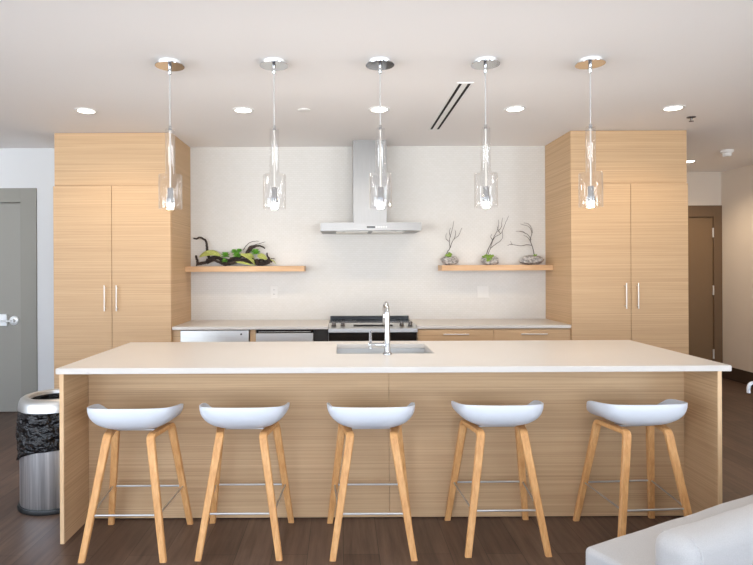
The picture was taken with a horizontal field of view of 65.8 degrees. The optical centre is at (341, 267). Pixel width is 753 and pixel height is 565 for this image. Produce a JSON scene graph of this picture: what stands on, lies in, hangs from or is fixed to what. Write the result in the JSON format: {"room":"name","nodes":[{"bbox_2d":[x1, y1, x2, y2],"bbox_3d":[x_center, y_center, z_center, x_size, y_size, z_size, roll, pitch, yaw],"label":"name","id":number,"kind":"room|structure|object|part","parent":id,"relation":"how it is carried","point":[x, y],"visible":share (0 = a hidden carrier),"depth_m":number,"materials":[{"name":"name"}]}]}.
{"room":"common room","nodes":[
{"label":"common room","id":0,"kind":"room"},
{"bbox_2d":[0,148,54,390],"bbox_3d":[-1.319,0.116,5.843,8.760,2.635,0.120,0,0,0],"label":"wall","id":1,"kind":"structure","parent":0,"point":[19,167],"depth_m":5.78,"materials":[{"name":"white paint"}]},
{"bbox_2d":[0,188,37,411],"bbox_3d":[-3.654,0.326,5.802,1.230,2.237,0.162,0,0,0],"label":"door","id":2,"kind":"structure","parent":1,"relation":"in","point":[18,206],"depth_m":5.79,"materials":[{"name":"grey paint"}]},
{"bbox_3d":[-3.460,0.517,5.774,0.255,0.116,0.026,0,0,0],"label":"lock plate","id":3,"kind":"part","parent":2,"relation":"part of","materials":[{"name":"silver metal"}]},
{"bbox_3d":[-3.326,0.525,5.754,0.204,0.092,0.066,0,0,0],"label":"handle","id":4,"kind":"part","parent":2,"relation":"part of","materials":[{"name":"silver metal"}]},
{"bbox_2d":[190,146,545,319],"bbox_3d":[0.257,-0.334,5.779,3.536,1.750,0.008,0,0,0],"label":"tiled wall","id":5,"kind":"structure","parent":0,"point":[436,187],"depth_m":5.78,"materials":[{"name":"white tile"}]},
{"bbox_2d":[185,266,305,271],"bbox_3d":[-0.932,0.009,5.667,1.143,0.053,0.214,0,0,0],"label":"floating shelf","id":6,"kind":"object","parent":5,"relation":"attached to","point":[187,268],"visible":1,"depth_m":5.56,"materials":[{"name":"brown wood"}]},
{"bbox_2d":[193,237,275,265],"bbox_3d":[-1.048,-0.164,5.683,0.823,0.292,0.142,0,0,0],"label":"planter","id":7,"kind":"object","parent":6,"relation":"on","point":[236,258],"visible":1,"depth_m":5.65,"materials":[{"name":"green plant"}]},
{"bbox_2d":[270,286,277,297],"bbox_3d":[-0.675,0.240,5.770,0.072,0.115,0.009,0,0,0],"label":"power outlet","id":8,"kind":"object","parent":5,"relation":"attached to","point":[273,289],"visible":1,"depth_m":5.77,"materials":[{"name":"grey plastic"}]},
{"bbox_2d":[320,140,420,233],"bbox_3d":[0.263,-0.772,5.527,0.926,0.872,0.494,0,0,0],"label":"range hood","id":9,"kind":"object","parent":5,"relation":"attached to","point":[368,218],"visible":1,"depth_m":5.48,"materials":[{"name":"metal"}]},
{"bbox_2d":[477,286,488,297],"bbox_3d":[1.401,0.237,5.770,0.117,0.115,0.009,0,0,0],"label":"light switch","id":10,"kind":"object","parent":5,"relation":"attached to","point":[482,291],"visible":1,"depth_m":5.77,"materials":[{"name":"grey plastic"}]},
{"bbox_2d":[438,265,552,270],"bbox_3d":[1.491,-0.003,5.667,1.070,0.053,0.214,0,0,0],"label":"floating shelf","id":11,"kind":"object","parent":5,"relation":"attached to","point":[440,267],"visible":1,"depth_m":5.56,"materials":[{"name":"brown wood"}]},
{"bbox_2d":[441,222,461,264],"bbox_3d":[1.070,-0.246,5.692,0.205,0.436,0.113,0,0,0],"label":"planter","id":12,"kind":"object","parent":11,"relation":"on","point":[448,259],"visible":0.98,"depth_m":5.66,"materials":[{"name":"grey stone"}]},
{"bbox_2d":[481,216,508,264],"bbox_3d":[1.495,-0.270,5.689,0.271,0.479,0.121,0,0,0],"label":"planter","id":13,"kind":"object","parent":11,"relation":"on","point":[487,259],"visible":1,"depth_m":5.66,"materials":[{"name":"grey stone"}]},
{"bbox_2d":[507,223,543,264],"bbox_3d":[1.806,-0.239,5.694,0.352,0.416,0.156,0,0,0],"label":"planter","id":14,"kind":"object","parent":11,"relation":"on","point":[534,259],"visible":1,"depth_m":5.65,"materials":[{"name":"grey stone"}]},
{"bbox_2d":[0,0,752,171],"bbox_3d":[-0.366,-1.256,1.728,10.680,0.100,11.655,0,0,0],"label":"ceiling","id":15,"kind":"structure","parent":0,"point":[58,57],"depth_m":3.57,"materials":[{"name":"white paint"}]},
{"bbox_2d":[74,108,97,113],"bbox_3d":[-1.950,-1.196,4.420,0.170,0.006,0.170,0,0,0],"label":"recessed light","id":16,"kind":"object","parent":15,"relation":"in","point":[79,110],"visible":1,"depth_m":4.41,"materials":[{"name":"white plastic"}]},
{"bbox_2d":[155,58,184,207],"bbox_3d":[-1.002,-0.773,3.380,0.168,0.860,0.168,0,0,0],"label":"pendant lamp","id":17,"kind":"object","parent":15,"relation":"hanging from","point":[167,64],"visible":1,"depth_m":3.37,"materials":[{"name":"silver metal"}]},
{"bbox_3d":[-1.001,-0.632,3.380,0.009,0.338,0.009,0,0,23],"label":"stem","id":18,"kind":"part","parent":17,"relation":"part of","materials":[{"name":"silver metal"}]},
{"bbox_3d":[-1.003,-0.971,3.380,0.006,0.315,0.006,0,0,0],"label":"cord","id":19,"kind":"part","parent":17,"relation":"part of","materials":[{"name":"silver metal"}]},
{"bbox_2d":[166,188,174,207],"bbox_3d":[-1.000,-0.409,3.380,0.052,0.115,0.052,0,0,0],"label":"socket","id":20,"kind":"object","parent":17,"relation":"attached to","point":[170,201],"depth_m":3.36,"materials":[{"name":"silver metal"}]},
{"bbox_2d":[232,107,253,113],"bbox_3d":[-0.753,-1.201,4.420,0.170,0.006,0.170,0,0,0],"label":"recessed light","id":21,"kind":"object","parent":15,"relation":"in","point":[244,110],"visible":1,"depth_m":4.42,"materials":[{"name":"white plastic"}]},
{"bbox_2d":[259,57,287,206],"bbox_3d":[-0.395,-0.776,3.380,0.168,0.860,0.168,0,0,0],"label":"pendant lamp","id":22,"kind":"object","parent":15,"relation":"hanging from","point":[274,64],"visible":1,"depth_m":3.37,"materials":[{"name":"silver metal"}]},
{"bbox_3d":[-0.394,-0.635,3.380,0.009,0.338,0.009,0,0,-23],"label":"stem","id":23,"kind":"part","parent":22,"relation":"part of","materials":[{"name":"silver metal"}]},
{"bbox_3d":[-0.396,-0.974,3.380,0.006,0.315,0.006,0,0,0],"label":"cord","id":24,"kind":"part","parent":22,"relation":"part of","materials":[{"name":"silver metal"}]},
{"bbox_2d":[270,187,278,206],"bbox_3d":[-0.393,-0.412,3.380,0.052,0.115,0.052,0,0,0],"label":"socket","id":25,"kind":"object","parent":22,"relation":"attached to","point":[274,201],"depth_m":3.36,"materials":[{"name":"silver metal"}]},
{"bbox_2d":[298,108,310,111],"bbox_3d":[-0.288,-1.203,4.430,0.098,0.006,0.098,0,0,0],"label":"sprinkler cover","id":26,"kind":"object","parent":15,"relation":"attached to","point":[301,109],"visible":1,"depth_m":4.42,"materials":[{"name":"white plastic"}]},
{"bbox_2d":[368,106,389,112],"bbox_3d":[0.284,-1.206,4.420,0.170,0.006,0.170,0,0,0],"label":"recessed light","id":27,"kind":"object","parent":15,"relation":"in","point":[376,109],"visible":0.95,"depth_m":4.41,"materials":[{"name":"white plastic"}]},
{"bbox_2d":[366,57,393,206],"bbox_3d":[0.223,-0.779,3.380,0.168,0.860,0.168,0,0,0],"label":"pendant lamp","id":28,"kind":"object","parent":15,"relation":"hanging from","point":[376,63],"visible":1,"depth_m":3.37,"materials":[{"name":"silver metal"}]},
{"bbox_3d":[0.224,-0.638,3.380,0.009,0.338,0.009,0,0,23],"label":"stem","id":29,"kind":"part","parent":28,"relation":"part of","materials":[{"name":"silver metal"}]},
{"bbox_3d":[0.222,-0.977,3.380,0.006,0.315,0.006,0,0,0],"label":"cord","id":30,"kind":"part","parent":28,"relation":"part of","materials":[{"name":"silver metal"}]},
{"bbox_2d":[376,187,384,206],"bbox_3d":[0.225,-0.415,3.380,0.052,0.115,0.052,0,0,0],"label":"socket","id":31,"kind":"object","parent":28,"relation":"attached to","point":[380,201],"depth_m":3.36,"materials":[{"name":"silver metal"}]},
{"bbox_2d":[428,82,473,129],"bbox_3d":[0.806,-1.209,4.430,0.110,0.004,1.288,0,0,0],"label":"ceiling vent","id":32,"kind":"object","parent":15,"relation":"in","point":[459,91],"visible":1,"depth_m":4.28,"materials":[{"name":"white plastic"}]},
{"bbox_2d":[471,56,499,205],"bbox_3d":[0.837,-0.782,3.380,0.168,0.860,0.168,0,0,0],"label":"pendant lamp","id":33,"kind":"object","parent":15,"relation":"hanging from","point":[484,63],"visible":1,"depth_m":3.37,"materials":[{"name":"silver metal"}]},
{"bbox_3d":[0.836,-0.980,3.380,0.006,0.315,0.006,0,0,0],"label":"cord","id":34,"kind":"part","parent":33,"relation":"part of","materials":[{"name":"silver metal"}]},
{"bbox_3d":[0.838,-0.641,3.380,0.009,0.338,0.009,0,0,-23],"label":"stem","id":35,"kind":"part","parent":33,"relation":"part of","materials":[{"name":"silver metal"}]},
{"bbox_2d":[482,186,490,205],"bbox_3d":[0.839,-0.417,3.380,0.052,0.115,0.052,0,0,0],"label":"socket","id":36,"kind":"object","parent":33,"relation":"attached to","point":[486,201],"depth_m":3.36,"materials":[{"name":"silver metal"}]},
{"bbox_2d":[504,106,526,111],"bbox_3d":[1.320,-1.211,4.420,0.170,0.006,0.170,0,0,0],"label":"recessed light","id":37,"kind":"object","parent":15,"relation":"in","point":[511,108],"visible":1,"depth_m":4.41,"materials":[{"name":"white plastic"}]},
{"bbox_2d":[575,56,605,205],"bbox_3d":[1.448,-0.785,3.380,0.168,0.860,0.168,0,0,0],"label":"pendant lamp","id":38,"kind":"object","parent":15,"relation":"hanging from","point":[590,62],"visible":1,"depth_m":3.37,"materials":[{"name":"silver metal"}]},
{"bbox_3d":[1.447,-0.982,3.380,0.006,0.315,0.006,0,0,0],"label":"cord","id":39,"kind":"part","parent":38,"relation":"part of","materials":[{"name":"silver metal"}]},
{"bbox_3d":[1.449,-0.644,3.380,0.009,0.338,0.009,0,0,-23],"label":"stem","id":40,"kind":"part","parent":38,"relation":"part of","materials":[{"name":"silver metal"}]},
{"bbox_2d":[586,186,595,205],"bbox_3d":[1.450,-0.420,3.380,0.052,0.115,0.052,0,0,0],"label":"socket","id":41,"kind":"object","parent":38,"relation":"attached to","point":[590,200],"depth_m":3.36,"materials":[{"name":"silver metal"}]},
{"bbox_2d":[661,105,685,111],"bbox_3d":[2.524,-1.217,4.420,0.170,0.006,0.170,0,0,0],"label":"recessed light","id":42,"kind":"object","parent":15,"relation":"in","point":[673,107],"visible":1,"depth_m":4.42,"materials":[{"name":"white plastic"}]},
{"bbox_2d":[686,116,695,121],"bbox_3d":[2.824,-1.203,4.690,0.068,0.036,0.068,0,0,0],"label":"sprinkler","id":43,"kind":"object","parent":15,"relation":"attached to","point":[689,117],"visible":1,"depth_m":4.68,"materials":[{"name":"grey metal"}]},
{"bbox_2d":[720,149,733,156],"bbox_3d":[4.014,-1.194,6.050,0.124,0.064,0.124,0,0,0],"label":"smoke detector","id":44,"kind":"object","parent":15,"relation":"attached to","point":[728,152],"visible":1,"depth_m":6.01,"materials":[{"name":"white plastic"}]},
{"bbox_2d":[0,378,752,564],"bbox_3d":[-0.353,1.479,1.728,10.680,0.100,11.655,0,0,0],"label":"floor","id":45,"kind":"structure","parent":0,"point":[24,539],"depth_m":3.08,"materials":[{"name":"brown wood"}]},
{"bbox_2d":[15,389,59,515],"bbox_3d":[-1.758,1.103,3.560,0.425,0.663,0.426,0,0,0],"label":"trash bin","id":46,"kind":"object","parent":45,"relation":"on","point":[37,435],"visible":0.59,"depth_m":3.37,"materials":[{"name":"silver metal"}]},
{"bbox_3d":[-1.759,0.809,3.560,0.409,0.076,0.409,0,0,0],"label":"lid","id":47,"kind":"part","parent":46,"relation":"part of","materials":[{"name":"metal"}]},
{"bbox_2d":[53,133,190,388],"bbox_3d":[-2.023,0.120,5.429,1.038,2.633,0.706,0,0,0],"label":"tall cabinet","id":48,"kind":"object","parent":45,"relation":"on","point":[121,255],"visible":0.63,"depth_m":5.11,"materials":[{"name":"brown wood"}]},
{"bbox_3d":[-2.286,0.303,5.123,0.512,2.050,0.022,0,0,0],"label":"door","id":49,"kind":"part","parent":48,"relation":"part of","materials":[{"name":"brown wood"}]},
{"bbox_3d":[-2.027,-0.963,5.132,1.034,0.463,0.006,0,0,0],"label":"panel","id":50,"kind":"part","parent":48,"relation":"part of","materials":[{"name":"brown wood"}]},
{"bbox_3d":[-1.767,0.300,5.123,0.518,2.050,0.022,0,0,0],"label":"door","id":51,"kind":"part","parent":48,"relation":"part of","materials":[{"name":"brown wood"}]},
{"bbox_2d":[78,404,192,562],"bbox_3d":[-1.071,1.062,3.034,0.474,0.738,0.442,0,0,0],"label":"bar stool","id":52,"kind":"object","parent":45,"relation":"on","point":[115,421],"visible":1,"depth_m":2.89,"materials":[{"name":"white plastic"}]},
{"bbox_3d":[-1.208,1.133,2.914,0.092,0.598,0.239,0,0,19],"label":"leg","id":53,"kind":"part","parent":52,"relation":"part of","materials":[{"name":"brown wood"}]},
{"bbox_3d":[-1.235,1.132,3.145,0.064,0.600,0.255,0,0,-23],"label":"leg","id":54,"kind":"part","parent":52,"relation":"part of","materials":[{"name":"brown wood"}]},
{"bbox_3d":[-1.072,0.763,3.034,0.461,0.140,0.378,0,0,0],"label":"seat","id":55,"kind":"part","parent":52,"relation":"part of","materials":[{"name":"white plastic"}]},
{"bbox_3d":[-0.933,1.132,2.914,0.092,0.598,0.239,0,0,-19],"label":"leg","id":56,"kind":"part","parent":52,"relation":"part of","materials":[{"name":"brown wood"}]},
{"bbox_3d":[-0.906,1.131,3.145,0.064,0.600,0.255,0,0,23],"label":"leg","id":57,"kind":"part","parent":52,"relation":"part of","materials":[{"name":"brown wood"}]},
{"bbox_2d":[180,330,249,341],"bbox_3d":[-1.124,0.982,5.423,0.611,0.861,0.661,0,0,0],"label":"dishwasher","id":58,"kind":"object","parent":45,"relation":"on","point":[186,335],"visible":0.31,"depth_m":5.13,"materials":[{"name":"silver metal"}]},
{"bbox_2d":[195,402,293,560],"bbox_3d":[-0.507,1.060,3.047,0.474,0.738,0.442,0,0,0],"label":"bar stool","id":59,"kind":"object","parent":45,"relation":"on","point":[265,418],"visible":1,"depth_m":2.89,"materials":[{"name":"white plastic"}]},
{"bbox_3d":[-0.659,1.130,2.935,0.125,0.598,0.217,0,0,0],"label":"leg","id":60,"kind":"part","parent":59,"relation":"part of","materials":[{"name":"brown wood"}]},
{"bbox_3d":[-0.671,1.130,3.158,0.064,0.600,0.255,0,0,-23],"label":"leg","id":61,"kind":"part","parent":59,"relation":"part of","materials":[{"name":"brown wood"}]},
{"bbox_3d":[-0.508,0.761,3.047,0.461,0.140,0.378,0,0,0],"label":"seat","id":62,"kind":"part","parent":59,"relation":"part of","materials":[{"name":"white plastic"}]},
{"bbox_3d":[-0.369,1.129,2.927,0.092,0.598,0.239,0,0,-19],"label":"leg","id":63,"kind":"part","parent":59,"relation":"part of","materials":[{"name":"brown wood"}]},
{"bbox_3d":[-0.342,1.128,3.158,0.064,0.600,0.255,0,0,23],"label":"leg","id":64,"kind":"part","parent":59,"relation":"part of","materials":[{"name":"brown wood"}]},
{"bbox_2d":[173,327,328,341],"bbox_3d":[-0.811,0.988,5.458,1.377,0.885,0.610,0,0,0],"label":"base cabinet","id":65,"kind":"object","parent":45,"relation":"on","point":[319,334],"visible":0.16,"depth_m":5.17,"materials":[{"name":"brown wood"}]},
{"bbox_3d":[-1.466,0.991,5.458,0.066,0.885,0.610,0,0,0],"label":"panel","id":66,"kind":"part","parent":65,"relation":"part of","materials":[{"name":"brown wood"}]},
{"bbox_2d":[172,320,329,329],"bbox_3d":[-0.812,0.531,5.449,1.379,0.028,0.649,0,0,0],"label":"countertop","id":67,"kind":"structure","parent":65,"relation":"on","point":[193,324],"depth_m":5.25,"materials":[{"name":"white stone"}]},
{"bbox_3d":[-0.790,0.988,5.458,0.049,0.885,0.610,0,0,0],"label":"panel","id":68,"kind":"part","parent":65,"relation":"part of","materials":[{"name":"brown wood"}]},
{"bbox_2d":[256,329,313,341],"bbox_3d":[-0.506,0.979,5.441,0.508,0.861,0.624,0,0,0],"label":"dishwasher","id":69,"kind":"object","parent":65,"relation":"in","point":[278,335],"visible":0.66,"depth_m":5.13,"materials":[{"name":"silver metal"}]},
{"bbox_3d":[-0.506,0.949,5.152,0.508,0.741,0.047,0,0,0],"label":"door","id":70,"kind":"part","parent":69,"relation":"part of","materials":[{"name":"metal"}]},
{"bbox_3d":[-0.185,0.985,5.468,0.125,0.885,0.590,0,0,0],"label":"filler panel","id":71,"kind":"part","parent":65,"relation":"part of","materials":[{"name":"grey"}]},
{"bbox_2d":[327,402,417,561],"bbox_3d":[0.152,1.057,3.039,0.474,0.738,0.442,0,0,0],"label":"bar stool","id":72,"kind":"object","parent":45,"relation":"on","point":[348,418],"visible":1,"depth_m":2.88,"materials":[{"name":"white plastic"}]},
{"bbox_3d":[-0.012,1.127,3.150,0.064,0.600,0.255,0,0,-23],"label":"leg","id":73,"kind":"part","parent":72,"relation":"part of","materials":[{"name":"brown wood"}]},
{"bbox_3d":[0.015,1.127,2.919,0.092,0.598,0.239,0,0,19],"label":"leg","id":74,"kind":"part","parent":72,"relation":"part of","materials":[{"name":"brown wood"}]},
{"bbox_3d":[0.151,0.757,3.039,0.461,0.140,0.378,0,0,0],"label":"seat","id":75,"kind":"part","parent":72,"relation":"part of","materials":[{"name":"white plastic"}]},
{"bbox_3d":[0.290,1.126,2.919,0.092,0.598,0.239,0,0,-19],"label":"leg","id":76,"kind":"part","parent":72,"relation":"part of","materials":[{"name":"brown wood"}]},
{"bbox_3d":[0.317,1.125,3.150,0.064,0.600,0.255,0,0,23],"label":"leg","id":77,"kind":"part","parent":72,"relation":"part of","materials":[{"name":"brown wood"}]},
{"bbox_2d":[328,315,416,340],"bbox_3d":[0.273,0.949,5.404,0.785,0.953,0.714,0,0,0],"label":"range","id":78,"kind":"object","parent":45,"relation":"on","point":[341,328],"visible":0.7,"depth_m":5.11,"materials":[{"name":"metal"}]},
{"bbox_3d":[0.273,0.857,5.132,0.777,0.578,0.058,0,0,0],"label":"oven door","id":79,"kind":"part","parent":78,"relation":"part of","materials":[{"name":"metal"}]},
{"bbox_3d":[0.271,0.491,5.734,0.771,0.037,0.053,0,0,0],"label":"vent trim","id":80,"kind":"part","parent":78,"relation":"part of","materials":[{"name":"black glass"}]},
{"bbox_2d":[329,320,412,322],"bbox_3d":[0.271,0.519,5.513,0.785,0.021,0.440,0,0,0],"label":"cooktop","id":81,"kind":"object","parent":78,"relation":"in","point":[337,321],"depth_m":5.53,"materials":[{"name":"metal"}]},
{"bbox_3d":[0.271,0.532,5.189,0.781,0.063,0.203,0,0,0],"label":"control panel","id":82,"kind":"part","parent":78,"relation":"part of","materials":[{"name":"metal"}]},
{"bbox_3d":[0.271,0.605,5.101,0.773,0.072,0.005,0,0,0],"label":"door glass","id":83,"kind":"part","parent":78,"relation":"part of","materials":[{"name":"black glass"}]},
{"bbox_2d":[59,371,721,543],"bbox_3d":[0.254,0.984,3.537,3.440,0.883,1.052,0,0,0],"label":"kitchen island","id":84,"kind":"object","parent":45,"relation":"on","point":[559,437],"visible":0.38,"depth_m":3.31,"materials":[{"name":"brown wood"}]},
{"bbox_3d":[-1.455,0.992,3.527,0.022,0.883,1.020,0,0,0],"label":"panel","id":85,"kind":"part","parent":84,"relation":"part of","materials":[{"name":"brown wood"}]},
{"bbox_3d":[-0.588,0.985,3.316,1.712,0.877,0.020,0,0,0],"label":"panel","id":86,"kind":"part","parent":84,"relation":"part of","materials":[{"name":"brown wood"}]},
{"bbox_2d":[56,340,731,373],"bbox_3d":[0.267,0.527,3.533,3.499,0.030,1.068,0,0,0],"label":"island countertop","id":87,"kind":"structure","parent":84,"relation":"on","point":[511,355],"depth_m":3.27,"materials":[{"name":"white stone"}]},
{"bbox_2d":[368,301,391,354],"bbox_3d":[0.225,0.358,3.518,0.139,0.309,0.216,0,0,0],"label":"faucet","id":88,"kind":"object","parent":87,"relation":"on","point":[386,312],"visible":1,"depth_m":3.43,"materials":[{"name":"silver metal"}]},
{"bbox_3d":[0.206,0.423,3.437,0.100,0.107,0.033,0,0,0],"label":"lever","id":89,"kind":"part","parent":88,"relation":"part of","materials":[{"name":"silver metal"}]},
{"bbox_3d":[0.268,0.308,3.522,0.032,0.209,0.201,0,0,0],"label":"spout","id":90,"kind":"part","parent":88,"relation":"part of","materials":[{"name":"silver metal"}]},
{"bbox_2d":[337,348,428,353],"bbox_3d":[0.260,0.652,3.691,0.628,0.218,0.469,0,0,0],"label":"sink","id":91,"kind":"object","parent":87,"relation":"in","point":[378,350],"visible":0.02,"depth_m":3.91,"materials":[{"name":"metal"}]},
{"bbox_3d":[1.111,0.977,3.316,1.683,0.877,0.020,0,0,0],"label":"panel","id":92,"kind":"part","parent":84,"relation":"part of","materials":[{"name":"brown wood"}]},
{"bbox_3d":[1.963,0.976,3.527,0.022,0.883,1.020,0,0,0],"label":"panel","id":93,"kind":"part","parent":84,"relation":"part of","materials":[{"name":"brown wood"}]},
{"bbox_2d":[417,328,570,340],"bbox_3d":[1.348,0.978,5.429,1.360,0.885,0.667,0,0,0],"label":"base cabinet","id":94,"kind":"object","parent":45,"relation":"on","point":[491,334],"visible":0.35,"depth_m":5.13,"materials":[{"name":"brown wood"}]},
{"bbox_3d":[1.006,0.611,5.142,0.672,0.132,0.020,0,0,0],"label":"drawer","id":95,"kind":"part","parent":94,"relation":"part of","materials":[{"name":"brown wood"}]},
{"bbox_2d":[409,319,570,328],"bbox_3d":[1.346,0.521,5.449,1.364,0.028,0.649,0,0,0],"label":"countertop","id":96,"kind":"structure","parent":94,"relation":"on","point":[420,323],"depth_m":5.27,"materials":[{"name":"white stone"}]},
{"bbox_3d":[1.684,0.608,5.142,0.678,0.132,0.020,0,0,0],"label":"drawer","id":97,"kind":"part","parent":94,"relation":"part of","materials":[{"name":"brown wood"}]},
{"bbox_3d":[1.693,0.581,5.114,0.230,0.011,0.036,0,0,0],"label":"handle","id":98,"kind":"part","parent":94,"relation":"part of","materials":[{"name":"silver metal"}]},
{"bbox_2d":[444,400,551,557],"bbox_3d":[0.817,1.054,3.070,0.474,0.738,0.442,0,0,0],"label":"bar stool","id":99,"kind":"object","parent":45,"relation":"on","point":[475,416],"visible":1,"depth_m":2.92,"materials":[{"name":"white plastic"}]},
{"bbox_3d":[0.652,1.123,3.179,0.064,0.600,0.255,0,0,-23],"label":"leg","id":100,"kind":"part","parent":99,"relation":"part of","materials":[{"name":"brown wood"}]},
{"bbox_3d":[0.681,1.124,2.949,0.092,0.598,0.239,0,0,19],"label":"leg","id":101,"kind":"part","parent":99,"relation":"part of","materials":[{"name":"brown wood"}]},
{"bbox_3d":[0.816,0.754,3.070,0.461,0.140,0.378,0,0,0],"label":"seat","id":102,"kind":"part","parent":99,"relation":"part of","materials":[{"name":"white plastic"}]},
{"bbox_3d":[0.981,1.122,3.182,0.064,0.600,0.255,0,0,22],"label":"leg","id":103,"kind":"part","parent":99,"relation":"part of","materials":[{"name":"brown wood"}]},
{"bbox_3d":[0.956,1.123,2.951,0.092,0.598,0.239,0,0,-20],"label":"leg","id":104,"kind":"part","parent":99,"relation":"part of","materials":[{"name":"brown wood"}]},
{"bbox_2d":[545,130,688,354],"bbox_3d":[2.538,0.099,5.429,1.030,2.633,0.706,0,0,0],"label":"tall cabinet","id":105,"kind":"object","parent":45,"relation":"on","point":[619,262],"visible":0.72,"depth_m":5.11,"materials":[{"name":"brown wood"}]},
{"bbox_3d":[2.286,0.281,5.123,0.524,2.050,0.022,0,0,0],"label":"door","id":106,"kind":"part","parent":105,"relation":"part of","materials":[{"name":"brown wood"}]},
{"bbox_3d":[2.535,-0.985,5.132,1.026,0.463,0.006,0,0,0],"label":"panel","id":107,"kind":"part","parent":105,"relation":"part of","materials":[{"name":"brown wood"}]},
{"bbox_3d":[2.599,0.243,5.094,0.012,0.227,0.036,0,0,0],"label":"handle","id":108,"kind":"part","parent":105,"relation":"part of","materials":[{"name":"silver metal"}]},
{"bbox_3d":[2.803,0.279,5.123,0.503,2.050,0.022,0,0,0],"label":"door","id":109,"kind":"part","parent":105,"relation":"part of","materials":[{"name":"brown wood"}]},
{"bbox_2d":[573,399,691,536],"bbox_3d":[1.550,1.050,3.070,0.474,0.738,0.442,0,0,-4],"label":"bar stool","id":110,"kind":"object","parent":45,"relation":"on","point":[667,411],"visible":0.99,"depth_m":2.94,"materials":[{"name":"white plastic"}]},
{"bbox_3d":[1.378,1.120,3.169,0.064,0.600,0.255,0,0,-27],"label":"leg","id":111,"kind":"part","parent":110,"relation":"part of","materials":[{"name":"brown wood"}]},
{"bbox_3d":[1.421,1.121,2.941,0.092,0.598,0.239,0,0,15],"label":"leg","id":112,"kind":"part","parent":110,"relation":"part of","materials":[{"name":"brown wood"}]},
{"bbox_3d":[1.548,0.751,3.070,0.461,0.140,0.378,0,0,-4],"label":"seat","id":113,"kind":"part","parent":110,"relation":"part of","materials":[{"name":"white plastic"}]},
{"bbox_3d":[1.706,1.119,3.192,0.064,0.600,0.255,0,0,19],"label":"leg","id":114,"kind":"part","parent":110,"relation":"part of","materials":[{"name":"brown wood"}]},
{"bbox_3d":[1.695,1.119,2.960,0.092,0.598,0.239,0,0,-23],"label":"leg","id":115,"kind":"part","parent":110,"relation":"part of","materials":[{"name":"brown wood"}]},
{"bbox_2d":[586,495,752,564],"bbox_3d":[1.808,1.111,2.314,1.998,0.616,0.522,0,0,-27],"label":"sofa","id":116,"kind":"object","parent":45,"relation":"on","point":[721,534],"visible":1,"depth_m":1.83,"materials":[{"name":"white fabric"}]},
{"bbox_2d":[655,503,752,564],"bbox_3d":[1.869,0.910,2.192,1.998,0.215,0.140,0,0,-27],"label":"cushion","id":117,"kind":"object","parent":116,"relation":"on","point":[725,538],"depth_m":1.77,"materials":[{"name":"white fabric"}]},
{"bbox_2d":[746,381,752,392],"bbox_3d":[2.807,0.983,3.350,0.586,0.859,0.520,0,0,0],"label":"chair","id":118,"kind":"object","parent":45,"relation":"on","point":[748,389],"visible":1,"depth_m":3.59,"materials":[{"name":"white plastic"}]},
{"bbox_2d":[687,172,720,204],"bbox_3d":[3.970,0.091,7.515,1.820,2.635,0.120,0,0,0],"label":"wall","id":119,"kind":"structure","parent":0,"point":[704,188],"depth_m":7.46,"materials":[{"name":"beige paint"}]},
{"bbox_2d":[688,205,722,362],"bbox_3d":[4.276,0.303,7.497,1.209,2.208,0.117,0,0,0],"label":"door","id":120,"kind":"structure","parent":119,"relation":"in","point":[704,221],"depth_m":7.46,"materials":[{"name":"brown paint"}]},
{"bbox_2d":[721,164,752,372],"bbox_3d":[4.941,0.086,1.788,0.120,2.635,11.575,0,0,0],"label":"wall","id":121,"kind":"structure","parent":0,"point":[736,184],"depth_m":7.16,"materials":[{"name":"beige paint"}]},
{"bbox_2d":[722,367,752,385],"bbox_3d":[4.879,1.324,1.788,0.014,0.160,11.335,0,0,0],"label":"baseboard","id":122,"kind":"structure","parent":121,"relation":"attached to","point":[737,375],"depth_m":7.13,"materials":[{"name":"brown paint"}]}
]}

